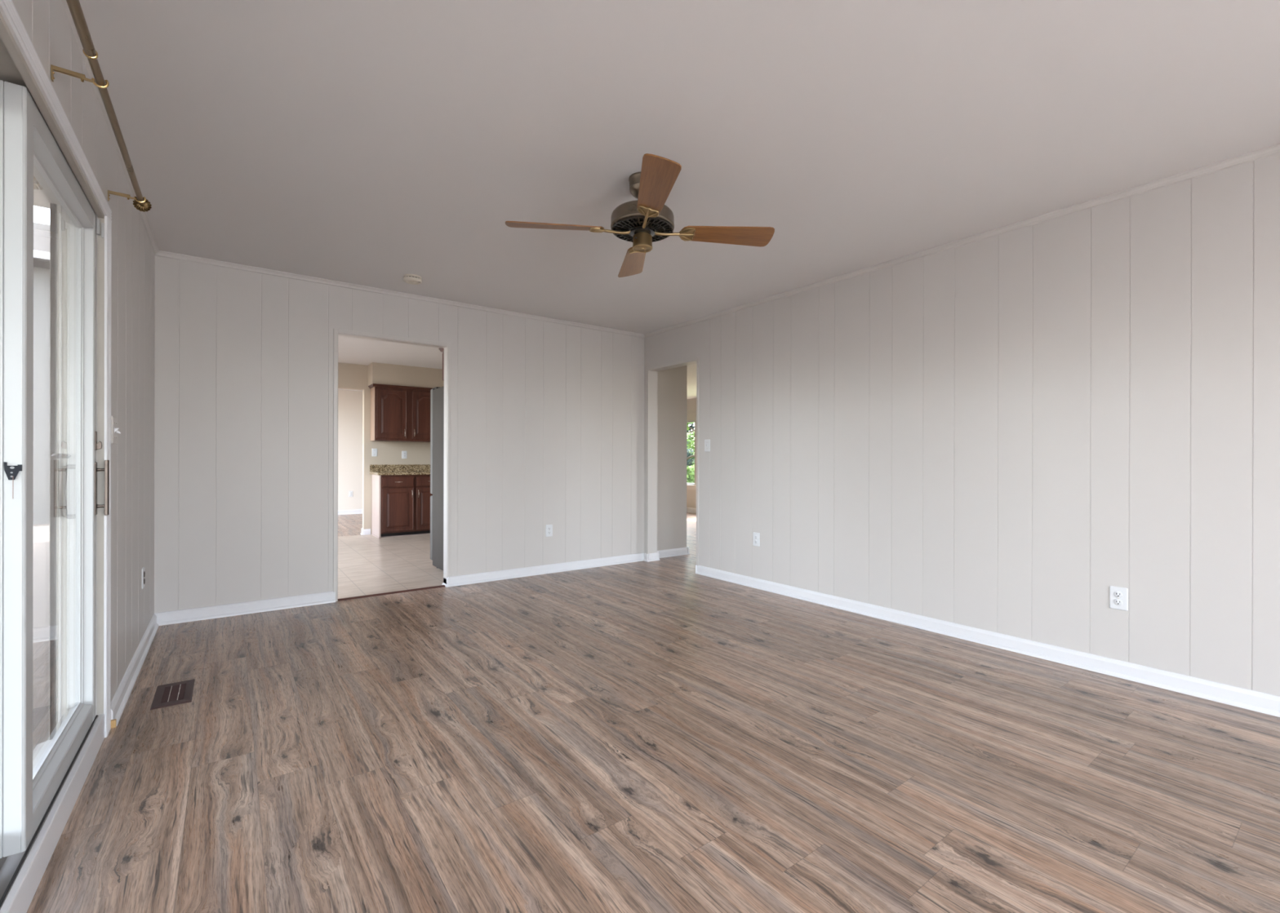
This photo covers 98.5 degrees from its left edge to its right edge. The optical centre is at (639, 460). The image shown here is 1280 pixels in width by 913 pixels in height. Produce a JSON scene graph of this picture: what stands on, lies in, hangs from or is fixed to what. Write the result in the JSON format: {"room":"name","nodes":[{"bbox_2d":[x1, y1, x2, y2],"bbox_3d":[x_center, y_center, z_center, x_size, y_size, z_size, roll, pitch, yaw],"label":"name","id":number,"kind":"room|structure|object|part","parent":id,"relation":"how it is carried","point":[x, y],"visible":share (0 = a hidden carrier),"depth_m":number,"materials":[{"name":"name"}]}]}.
{"room":"empty living room","nodes":[
{"label":"empty living room","id":0,"kind":"room"},
{"bbox_2d":[33,180,49,208],"bbox_3d":[-1.308,-1.476,-2.538,4.065,0.120,11.500,0,0,-37],"label":"porch roof","id":1,"kind":"structure","parent":0,"point":[39,198],"depth_m":3.00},
{"bbox_2d":[12,0,155,738],"bbox_3d":[-0.955,-0.137,0.510,0.145,2.440,7.560,0,0,-37],"label":"wall","id":2,"kind":"structure","parent":0,"point":[46,23],"depth_m":2.39,"materials":[{"name":"paint"}]},
{"bbox_2d":[0,0,111,912],"bbox_3d":[-1.588,0.037,1.346,0.194,2.086,2.036,0,0,-37],"label":"door","id":3,"kind":"structure","parent":2,"relation":"in","point":[41,788],"depth_m":1.56,"materials":[{"name":"white paint"}]},
{"bbox_3d":[-2.143,0.096,2.051,0.068,0.246,0.054,0,0,-37],"label":"outside handle","id":4,"kind":"part","parent":3,"relation":"part of","materials":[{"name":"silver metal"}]},
{"bbox_3d":[-2.068,0.104,2.119,0.040,0.212,0.026,0,0,-37],"label":"pull handle","id":5,"kind":"part","parent":3,"relation":"part of","materials":[{"name":"brown metal"}]},
{"bbox_2d":[50,0,151,212],"bbox_3d":[-1.307,-1.066,1.212,0.125,0.065,2.710,0,0,-37],"label":"curtain rod","id":6,"kind":"object","parent":2,"relation":"attached to","point":[140,203],"visible":1,"depth_m":1.55,"materials":[{"name":"gold metal"}]},
{"bbox_2d":[91,77,108,88],"bbox_3d":[-1.523,-1.066,1.556,0.036,0.028,0.007,0,0,-37],"label":"curtain ring","id":7,"kind":"object","parent":6,"relation":"on","point":[100,84],"depth_m":1.55,"materials":[{"name":"gold metal"}]},
{"bbox_2d":[134,196,146,203],"bbox_3d":[-2.042,-1.068,2.254,0.036,0.028,0.007,0,0,-37],"label":"curtain ring","id":8,"kind":"object","parent":6,"relation":"on","point":[142,200],"depth_m":2.25,"materials":[{"name":"gold metal"}]},
{"bbox_2d":[61,0,159,254],"bbox_3d":[-0.909,-1.340,0.590,0.022,0.034,7.438,0,0,-37],"label":"trim","id":9,"kind":"structure","parent":2,"relation":"attached to","point":[143,215],"depth_m":2.21,"materials":[{"name":"paint"}]},
{"bbox_2d":[111,719,116,728],"bbox_3d":[-2.128,1.063,2.224,0.023,0.030,0.012,0,0,-37],"label":"trim","id":10,"kind":"structure","parent":2,"relation":"attached to","point":[113,722],"depth_m":2.22,"materials":[{"name":"yellow wood"}]},
{"bbox_2d":[111,415,120,444],"bbox_3d":[-2.200,-0.127,2.320,0.020,0.115,0.118,0,0,-37],"label":"light switch","id":11,"kind":"object","parent":2,"relation":"attached to","point":[114,430],"visible":1,"depth_m":2.30,"materials":[{"name":"paint"}]},
{"bbox_3d":[-2.206,-0.127,2.315,0.006,0.115,0.118,0,0,-37],"label":"plate","id":12,"kind":"part","parent":11,"relation":"part of","materials":[{"name":"paint"}]},
{"bbox_2d":[111,614,159,726],"bbox_3d":[-0.912,1.042,0.592,0.026,0.081,7.434,0,0,-37],"label":"baseboard","id":13,"kind":"structure","parent":2,"relation":"attached to","point":[118,703],"depth_m":2.67,"materials":[{"name":"white paint"}]},
{"bbox_2d":[142,567,145,589],"bbox_3d":[-2.792,0.661,3.103,0.010,0.115,0.072,0,0,-37],"label":"power outlet","id":14,"kind":"object","parent":2,"relation":"attached to","point":[143,568],"visible":1,"depth_m":3.08,"materials":[{"name":"white plastic"}]},
{"bbox_2d":[337,390,362,510],"bbox_3d":[-6.093,-0.159,10.674,4.222,2.440,0.100,0,0,-37],"label":"wall","id":15,"kind":"structure","parent":0,"point":[349,402],"depth_m":10.88,"materials":[{"name":"paint"}]},
{"bbox_2d":[348,491,352,497],"bbox_3d":[-5.710,0.661,10.893,0.072,0.115,0.010,0,0,-37],"label":"power outlet","id":16,"kind":"object","parent":15,"relation":"attached to","point":[350,493],"visible":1,"depth_m":10.88,"materials":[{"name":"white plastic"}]},
{"bbox_2d":[337,362,430,534],"bbox_3d":[-4.003,-0.152,7.953,4.122,2.440,0.110,0,0,-37],"label":"wall","id":17,"kind":"structure","parent":0,"point":[350,376],"depth_m":7.96,"materials":[{"name":"beige paint"}]},
{"bbox_2d":[337,509,370,535],"bbox_3d":[-4.995,1.020,9.281,4.122,0.089,3.451,0,0,-37],"label":"baseboard","id":18,"kind":"structure","parent":17,"relation":"attached to","point":[354,511],"depth_m":10.81,"materials":[{"name":"white paint"}]},
{"bbox_2d":[372,448,377,456],"bbox_3d":[-3.844,-0.116,7.992,0.072,0.115,0.020,0,0,-37],"label":"light switch","id":19,"kind":"object","parent":17,"relation":"attached to","point":[374,451],"visible":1,"depth_m":7.99,"materials":[{"name":"white plastic"}]},
{"bbox_2d":[369,464,430,471],"bbox_3d":[-3.103,0.113,8.540,1.972,0.102,0.023,0,0,-37],"label":"backsplash","id":20,"kind":"structure","parent":17,"relation":"attached to","point":[380,468],"depth_m":8.19,"materials":[{"name":"stone"}]},
{"bbox_2d":[368,383,432,442],"bbox_3d":[-3.411,-0.676,8.097,0.995,0.791,0.364,0,0,-37],"label":"upper cabinet","id":21,"kind":"object","parent":17,"relation":"attached to","point":[398,413],"visible":0.82,"depth_m":7.90,"materials":[{"name":"brown wood"}]},
{"bbox_3d":[-3.801,-0.659,7.849,0.012,0.755,0.295,0,0,-37],"label":"panel","id":22,"kind":"part","parent":21,"relation":"part of","materials":[{"name":"beige wood"}]},
{"bbox_3d":[-3.525,-0.659,7.832,0.402,0.690,0.022,0,0,-37],"label":"door","id":23,"kind":"part","parent":21,"relation":"part of","materials":[{"name":"brown wood"}]},
{"bbox_3d":[-3.415,-1.053,8.104,0.995,0.036,0.344,0,0,-37],"label":"crown","id":24,"kind":"part","parent":21,"relation":"part of","materials":[{"name":"brown wood"}]},
{"bbox_3d":[-3.144,-0.659,8.116,0.402,0.690,0.022,0,0,-37],"label":"door","id":25,"kind":"part","parent":21,"relation":"part of","materials":[{"name":"brown wood"}]},
{"bbox_2d":[401,451,406,458],"bbox_3d":[-3.520,-0.086,8.239,0.072,0.115,0.010,0,0,-37],"label":"power outlet","id":26,"kind":"object","parent":17,"relation":"attached to","point":[403,453],"visible":1,"depth_m":8.23,"materials":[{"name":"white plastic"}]},
{"bbox_2d":[368,362,444,388],"bbox_3d":[-3.024,-1.221,8.415,2.001,0.298,0.315,0,0,-37],"label":"wall","id":27,"kind":"structure","parent":0,"point":[378,373],"depth_m":7.94,"materials":[{"name":"beige paint"}]},
{"bbox_2d":[154,255,687,613],"bbox_3d":[-1.403,-0.143,4.977,4.774,2.440,0.140,0,0,-37],"label":"wall","id":28,"kind":"structure","parent":0,"point":[547,419],"depth_m":4.18,"materials":[{"name":"paint"}]},
{"bbox_2d":[333,328,450,601],"bbox_3d":[-2.006,0.036,4.492,0.879,2.081,0.099,0,0,-37],"label":"door frame","id":29,"kind":"structure","parent":28,"relation":"attached to","point":[446,346],"depth_m":4.57,"materials":[{"name":"paint"}]},
{"bbox_2d":[154,552,644,626],"bbox_3d":[-1.577,1.037,4.803,3.991,0.081,0.116,0,0,-37],"label":"baseboard","id":30,"kind":"structure","parent":28,"relation":"attached to","point":[168,618],"depth_m":4.13,"materials":[{"name":"white paint"}]},
{"bbox_2d":[155,250,644,337],"bbox_3d":[-1.546,-1.346,4.767,3.991,0.034,0.022,0,0,-37],"label":"trim","id":31,"kind":"structure","parent":28,"relation":"attached to","point":[161,253],"depth_m":4.34,"materials":[{"name":"paint"}]},
{"bbox_2d":[438,347,444,381],"bbox_3d":[-1.384,-0.918,5.351,0.956,0.310,0.540,0,0,-37],"label":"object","id":32,"kind":"structure","parent":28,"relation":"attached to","point":[439,348],"depth_m":5.25,"materials":[{"name":"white wood"}]},
{"bbox_2d":[545,524,552,537],"bbox_3d":[-0.869,0.672,5.284,0.072,0.115,0.010,0,0,-37],"label":"power outlet","id":33,"kind":"object","parent":28,"relation":"attached to","point":[548,528],"visible":1,"depth_m":5.28,"materials":[{"name":"white plastic"}]},
{"bbox_2d":[657,546,689,558],"bbox_3d":[0.314,1.040,6.256,0.539,0.081,0.146,0,0,-37],"label":"baseboard","id":34,"kind":"structure","parent":28,"relation":"attached to","point":[682,551],"depth_m":6.23,"materials":[{"name":"white paint"}]},
{"bbox_2d":[26,512,1279,912],"bbox_3d":[0.062,1.140,5.910,8.365,0.120,15.000,0,0,-37],"label":"floor","id":35,"kind":"structure","parent":0,"point":[638,737],"depth_m":1.94,"materials":[{"name":"brown laminate"}]},
{"bbox_2d":[150,680,195,710],"bbox_3d":[-2.149,1.075,2.543,0.139,0.006,0.306,0,0,-37],"label":"floor vent","id":36,"kind":"object","parent":35,"relation":"in","point":[178,693],"visible":1,"depth_m":2.53,"materials":[{"name":"brown metal"}]},
{"bbox_2d":[337,585,444,601],"bbox_3d":[-1.995,1.070,4.471,0.809,0.012,0.038,0,0,-37],"label":"threshold","id":37,"kind":"object","parent":35,"relation":"on","point":[440,586],"visible":1,"depth_m":4.44,"materials":[{"name":"brown wood"}]},
{"bbox_2d":[371,475,432,538],"bbox_3d":[-3.328,0.636,8.041,0.978,0.868,0.556,0,0,-37],"label":"base cabinet","id":38,"kind":"object","parent":35,"relation":"on","point":[401,504],"visible":0.76,"depth_m":7.76,"materials":[{"name":"brown wood"}]},
{"bbox_3d":[-3.725,0.635,7.777,0.026,0.868,0.505,0,0,-37],"label":"panel","id":39,"kind":"part","parent":38,"relation":"part of","materials":[{"name":"beige wood"}]},
{"bbox_3d":[-3.379,0.301,7.708,0.414,0.138,0.025,0,0,-37],"label":"drawer","id":40,"kind":"part","parent":38,"relation":"part of","materials":[{"name":"brown wood"}]},
{"bbox_3d":[-3.380,0.690,7.709,0.414,0.605,0.022,0,0,-37],"label":"door","id":41,"kind":"part","parent":38,"relation":"part of","materials":[{"name":"brown wood"}]},
{"bbox_2d":[369,464,430,475],"bbox_3d":[-2.948,0.132,8.332,1.972,0.140,0.542,0,0,-37],"label":"countertop","id":42,"kind":"structure","parent":38,"relation":"on","point":[380,469],"depth_m":8.08,"materials":[{"name":"stone"}]},
{"bbox_3d":[-3.018,0.302,7.977,0.414,0.138,0.025,0,0,-37],"label":"drawer","id":43,"kind":"part","parent":38,"relation":"part of","materials":[{"name":"brown wood"}]},
{"bbox_3d":[-3.019,0.690,7.978,0.414,0.605,0.022,0,0,-37],"label":"door","id":44,"kind":"part","parent":38,"relation":"part of","materials":[{"name":"brown wood"}]},
{"bbox_2d":[430,386,444,570],"bbox_3d":[-1.544,0.173,5.557,0.900,1.807,0.867,0,0,-37],"label":"refrigerator","id":45,"kind":"object","parent":35,"relation":"on","point":[437,394],"visible":0.16,"depth_m":5.39,"materials":[{"name":"grey metal"}]},
{"bbox_3d":[-1.744,0.680,5.825,0.900,0.652,0.077,0,0,-37],"label":"freezer drawer","id":46,"kind":"part","parent":45,"relation":"part of","materials":[{"name":"grey metal"}]},
{"bbox_3d":[-1.924,-0.191,5.689,0.447,1.062,0.077,0,0,-37],"label":"door","id":47,"kind":"part","parent":45,"relation":"part of","materials":[{"name":"grey metal"}]},
{"bbox_2d":[79,0,1279,391],"bbox_3d":[-1.616,-1.413,4.660,4.472,0.100,15.090,0,0,-37],"label":"ceiling","id":48,"kind":"structure","parent":0,"point":[367,143],"depth_m":2.24,"materials":[{"name":"paint"}]},
{"bbox_2d":[403,274,422,284],"bbox_3d":[-1.684,-1.339,4.085,0.128,0.046,0.128,0,0,-37],"label":"smoke detector","id":49,"kind":"object","parent":48,"relation":"attached to","point":[413,279],"visible":1,"depth_m":4.05,"materials":[{"name":"beige plastic"}]},
{"bbox_2d":[505,153,774,277],"bbox_3d":[0.012,-1.176,2.655,0.987,0.362,0.987,0,0,38],"label":"ceiling fan","id":50,"kind":"object","parent":48,"relation":"hanging from","point":[643,221],"visible":1,"depth_m":2.60,"materials":[{"name":"brown wood"}]},
{"bbox_3d":[-0.401,-1.107,2.607,0.459,0.006,0.149,0,14,-7],"label":"blade","id":51,"kind":"part","parent":50,"relation":"part of","materials":[{"name":"brown wood"}]},
{"bbox_3d":[-0.036,-1.107,3.067,0.149,0.006,0.459,-14,2,-6],"label":"blade","id":52,"kind":"part","parent":50,"relation":"part of","materials":[{"name":"brown wood"}]},
{"bbox_2d":[611,215,673,242],"bbox_3d":[0.012,-1.107,2.655,0.296,0.018,0.296,0,0,-37],"label":"vent grille","id":53,"kind":"object","parent":50,"relation":"attached to","point":[623,227],"depth_m":2.60,"materials":[{"name":"brown metal"}]},
{"bbox_3d":[0.060,-1.105,2.242,0.149,0.006,0.459,14,-2,-6],"label":"blade","id":54,"kind":"part","parent":50,"relation":"part of","materials":[{"name":"brown wood"}]},
{"bbox_3d":[0.425,-1.105,2.702,0.459,0.006,0.149,0,-14,-7],"label":"blade","id":55,"kind":"part","parent":50,"relation":"part of","materials":[{"name":"brown wood"}]},
{"bbox_2d":[686,398,696,508],"bbox_3d":[3.736,-0.090,7.933,0.140,2.355,13.940,0,0,-37],"label":"wall","id":56,"kind":"structure","parent":0,"point":[691,403],"depth_m":11.39,"materials":[{"name":"paint"}]},
{"bbox_2d":[686,412,696,490],"bbox_3d":[0.837,-0.193,11.749,0.130,1.590,1.195,0,0,-37],"label":"window","id":57,"kind":"structure","parent":56,"relation":"in","point":[691,416],"depth_m":11.29,"materials":[{"name":"white plastic"}]},
{"bbox_3d":[0.865,-0.163,11.770,0.060,1.330,1.055,0,0,-37],"label":"frame","id":58,"kind":"part","parent":57,"relation":"part of","materials":[{"name":"white plastic"}]},
{"bbox_3d":[0.811,0.552,11.732,0.070,0.099,1.195,0,0,-37],"label":"sill","id":59,"kind":"part","parent":57,"relation":"part of","materials":[{"name":"paint"}]},
{"bbox_2d":[686,507,696,513],"bbox_3d":[3.654,1.037,7.901,0.026,0.101,13.700,0,0,-37],"label":"baseboard","id":60,"kind":"structure","parent":56,"relation":"attached to","point":[691,510],"depth_m":11.37,"materials":[{"name":"white paint"}]},
{"bbox_2d":[687,364,696,399],"bbox_3d":[2.162,-1.320,6.757,4.093,0.100,13.940,0,0,-37],"label":"ceiling","id":61,"kind":"structure","parent":0,"point":[691,369],"depth_m":8.89,"materials":[{"name":"paint"}]},
{"bbox_2d":[644,153,1279,697],"bbox_3d":[2.325,-0.132,3.010,0.120,2.440,7.650,0,0,-37],"label":"wall","id":62,"kind":"structure","parent":0,"point":[1001,433],"depth_m":3.07,"materials":[{"name":"paint"}]},
{"bbox_2d":[646,357,699,566],"bbox_3d":[0.317,0.045,5.598,0.011,2.072,0.817,0,0,-37],"label":"door frame","id":63,"kind":"structure","parent":62,"relation":"attached to","point":[697,359],"depth_m":5.35,"materials":[{"name":"paint"}]},
{"bbox_2d":[704,440,710,452],"bbox_3d":[0.625,-0.140,5.173,0.020,0.115,0.072,0,0,-37],"label":"light switch","id":64,"kind":"object","parent":62,"relation":"attached to","point":[707,442],"visible":1,"depth_m":5.17,"materials":[{"name":"white plastic"}]},
{"bbox_2d":[753,532,759,546],"bbox_3d":[0.989,0.672,4.693,0.010,0.115,0.072,0,0,-37],"label":"power outlet","id":65,"kind":"object","parent":62,"relation":"attached to","point":[756,535],"visible":1,"depth_m":4.68,"materials":[{"name":"white plastic"}]},
{"bbox_2d":[643,552,1279,717],"bbox_3d":[2.324,1.048,3.002,0.166,0.081,7.434,0,0,-37],"label":"baseboard","id":66,"kind":"structure","parent":62,"relation":"attached to","point":[1266,704],"depth_m":3.05,"materials":[{"name":"white paint"}]},
{"bbox_2d":[644,142,1279,337],"bbox_3d":[2.274,-1.335,2.961,0.022,0.034,7.438,0,0,-37],"label":"trim","id":67,"kind":"structure","parent":62,"relation":"attached to","point":[1273,149],"depth_m":3.09,"materials":[{"name":"paint"}]},
{"bbox_2d":[1109,586,1128,611],"bbox_3d":[2.413,0.696,2.781,0.010,0.115,0.072,0,0,-37],"label":"power outlet","id":68,"kind":"object","parent":62,"relation":"attached to","point":[1118,597],"visible":1,"depth_m":2.78,"materials":[{"name":"white plastic"}]},
{"bbox_2d":[1114,599,1122,605],"bbox_3d":[2.410,0.715,2.779,0.003,0.034,0.034,0,0,-37],"label":"socket","id":69,"kind":"object","parent":68,"relation":"attached to","point":[1117,602],"depth_m":2.78,"materials":[{"name":"white plastic"}]},
{"bbox_2d":[1114,591,1122,598],"bbox_3d":[2.411,0.676,2.779,0.003,0.034,0.034,0,0,-37],"label":"socket","id":70,"kind":"object","parent":68,"relation":"attached to","point":[1117,594],"depth_m":2.78,"materials":[{"name":"white plastic"}]},
{"label":"outside","id":71,"kind":"structure","parent":0,"visible":0},
{"bbox_2d":[32,524,49,751],"bbox_3d":[-9.804,1.276,5.169,8.456,0.160,32.000,0,0,-37],"label":"deck","id":72,"kind":"object","parent":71,"point":[41,536],"depth_m":3.93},
{"bbox_2d":[33,222,49,524],"bbox_3d":[-14.091,-1.914,10.633,7.700,6.190,5.100,0,0,-37],"label":"house","id":73,"kind":"structure","parent":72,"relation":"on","point":[41,231],"depth_m":10.34,"materials":[{"name":"white"}]},
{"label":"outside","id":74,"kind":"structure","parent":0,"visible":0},
{"bbox_3d":[11.057,1.295,41.910,52.185,0.160,66.000,0,0,-37],"label":"lawn","id":75,"kind":"structure","parent":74,"visible":0},
{"bbox_2d":[686,422,694,483],"bbox_3d":[1.108,-0.425,16.058,2.169,3.294,2.450,0,0,-19],"label":"tree","id":76,"kind":"object","parent":75,"relation":"on","point":[691,477],"visible":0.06,"depth_m":15.66,"materials":[{"name":"green plant"}]},
{"bbox_2d":[686,423,694,482],"bbox_3d":[2.705,-1.359,25.083,4.377,5.216,4.247,0,0,-21],"label":"tree","id":77,"kind":"object","parent":75,"relation":"on","point":[691,427],"visible":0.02,"depth_m":24.35,"materials":[{"name":"green plant"}]}
]}

